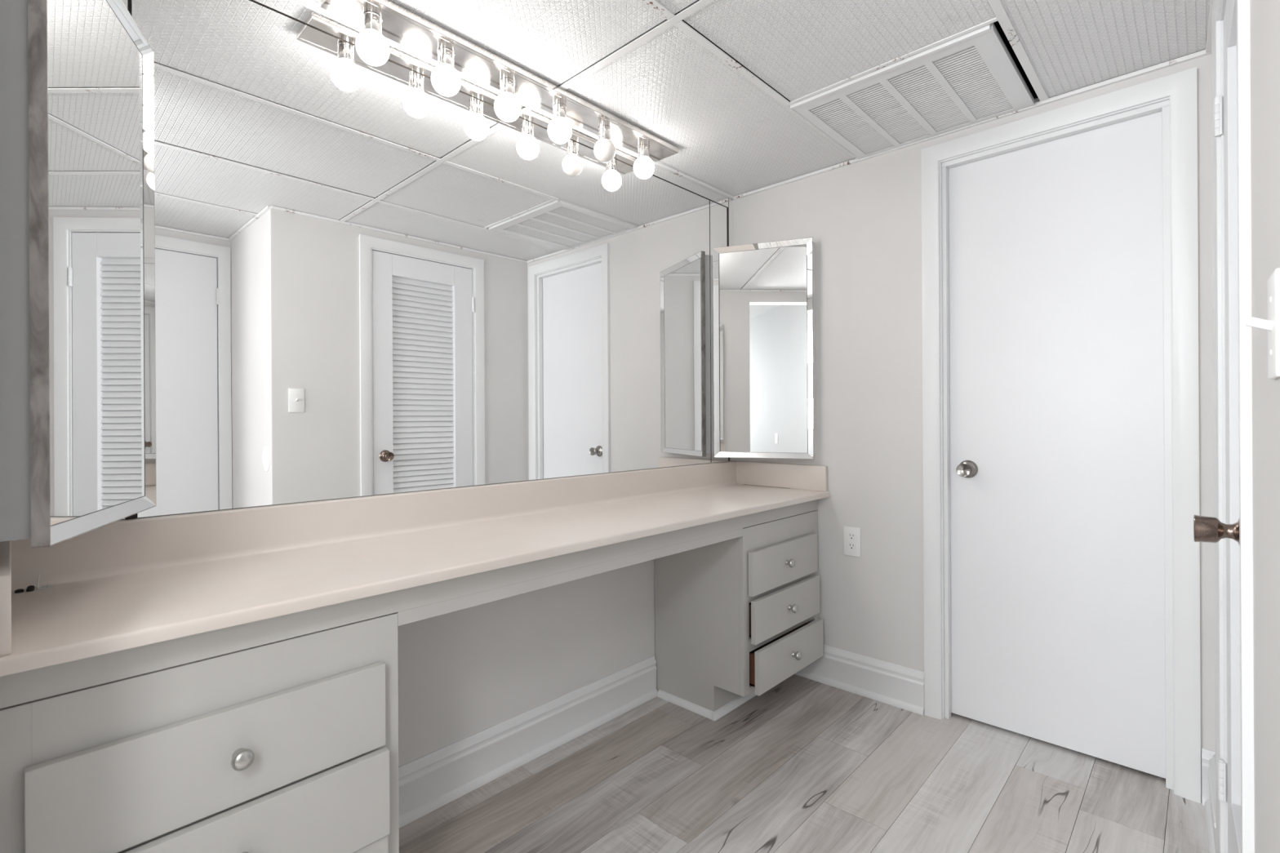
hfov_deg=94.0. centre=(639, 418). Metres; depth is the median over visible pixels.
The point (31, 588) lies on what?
cap
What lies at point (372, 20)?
socket
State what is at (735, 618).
base cabinet
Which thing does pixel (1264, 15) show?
wall
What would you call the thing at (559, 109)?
socket
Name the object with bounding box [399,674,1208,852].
floor
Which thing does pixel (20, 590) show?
cap
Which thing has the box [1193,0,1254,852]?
door
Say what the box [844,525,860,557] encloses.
wall outlet
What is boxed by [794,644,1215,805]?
baseboard
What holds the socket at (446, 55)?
attached to the vanity light bar
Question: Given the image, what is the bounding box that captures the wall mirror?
[121,0,734,519]
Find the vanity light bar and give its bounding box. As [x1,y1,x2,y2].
[320,0,678,178]
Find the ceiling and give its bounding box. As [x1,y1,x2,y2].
[294,0,1212,199]
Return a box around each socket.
[362,11,382,34]
[437,47,454,66]
[499,77,515,95]
[552,102,566,119]
[598,124,611,139]
[637,144,649,157]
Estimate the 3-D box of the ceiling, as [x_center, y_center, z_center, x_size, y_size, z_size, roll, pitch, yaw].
[0.533,-1.128,1.095,2.700,0.194,2.572,0,0,43]
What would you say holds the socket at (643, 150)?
attached to the vanity light bar
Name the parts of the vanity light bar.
bulb, bulb, bulb, bulb, bulb, bulb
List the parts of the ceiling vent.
slat panel, slat panel, slat panel, slat panel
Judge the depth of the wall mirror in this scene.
1.63 m
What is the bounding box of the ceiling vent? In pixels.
[790,22,1034,159]
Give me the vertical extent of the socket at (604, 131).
0.042 m
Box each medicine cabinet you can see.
[0,0,155,547]
[712,237,815,458]
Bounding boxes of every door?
[920,66,1200,803]
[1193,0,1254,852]
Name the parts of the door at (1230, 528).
knob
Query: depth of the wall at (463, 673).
1.92 m
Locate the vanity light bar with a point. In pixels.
(379, 19)
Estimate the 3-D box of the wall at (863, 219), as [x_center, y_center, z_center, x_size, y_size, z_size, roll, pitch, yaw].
[1.140,-0.048,2.243,1.806,2.300,0.120,0,0,43]
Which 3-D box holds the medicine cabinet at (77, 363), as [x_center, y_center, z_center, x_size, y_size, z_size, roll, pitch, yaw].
[-0.943,-0.285,1.020,0.442,0.926,0.225,0,0,43]
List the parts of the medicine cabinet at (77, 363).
mirror panel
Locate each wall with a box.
[120,77,733,766]
[733,53,1215,800]
[1249,0,1279,852]
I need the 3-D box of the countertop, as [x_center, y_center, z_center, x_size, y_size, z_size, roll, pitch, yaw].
[-0.196,0.267,1.793,0.478,0.129,2.370,0,0,43]
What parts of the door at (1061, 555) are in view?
knob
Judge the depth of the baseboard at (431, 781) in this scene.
1.91 m
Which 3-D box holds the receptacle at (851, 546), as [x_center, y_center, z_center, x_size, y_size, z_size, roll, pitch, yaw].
[0.858,0.517,2.420,0.034,0.027,0.002,0,0,43]
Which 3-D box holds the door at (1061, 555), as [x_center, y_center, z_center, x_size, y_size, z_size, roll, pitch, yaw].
[1.371,0.048,2.012,0.750,2.105,0.138,0,0,43]
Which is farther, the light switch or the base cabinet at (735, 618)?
the base cabinet at (735, 618)
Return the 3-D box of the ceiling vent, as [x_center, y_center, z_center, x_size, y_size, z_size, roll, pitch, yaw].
[0.902,-1.046,1.982,0.595,0.025,0.550,0,0,43]
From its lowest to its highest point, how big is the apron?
0.088 m
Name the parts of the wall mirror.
pane, pane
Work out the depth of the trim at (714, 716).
2.28 m
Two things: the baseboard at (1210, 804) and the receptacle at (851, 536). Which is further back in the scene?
the receptacle at (851, 536)
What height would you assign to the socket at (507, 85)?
0.042 m
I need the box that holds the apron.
[0,499,817,708]
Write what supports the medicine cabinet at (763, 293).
attached to the wall at (863, 219)
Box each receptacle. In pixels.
[847,533,855,540]
[847,542,856,550]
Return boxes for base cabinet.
[0,613,399,852]
[654,510,823,711]
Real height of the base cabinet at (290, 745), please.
0.716 m
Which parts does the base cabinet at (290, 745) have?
knob, drawer, drawer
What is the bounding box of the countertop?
[0,461,830,676]
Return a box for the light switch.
[1245,267,1279,379]
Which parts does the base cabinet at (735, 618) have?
panel, frame, drawer, drawer, drawer, knob, knob, knob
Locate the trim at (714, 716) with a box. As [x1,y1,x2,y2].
[657,689,755,720]
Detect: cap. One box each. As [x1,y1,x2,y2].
[14,588,23,593]
[26,586,34,591]
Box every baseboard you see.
[398,656,657,828]
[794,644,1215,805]
[1204,755,1216,852]

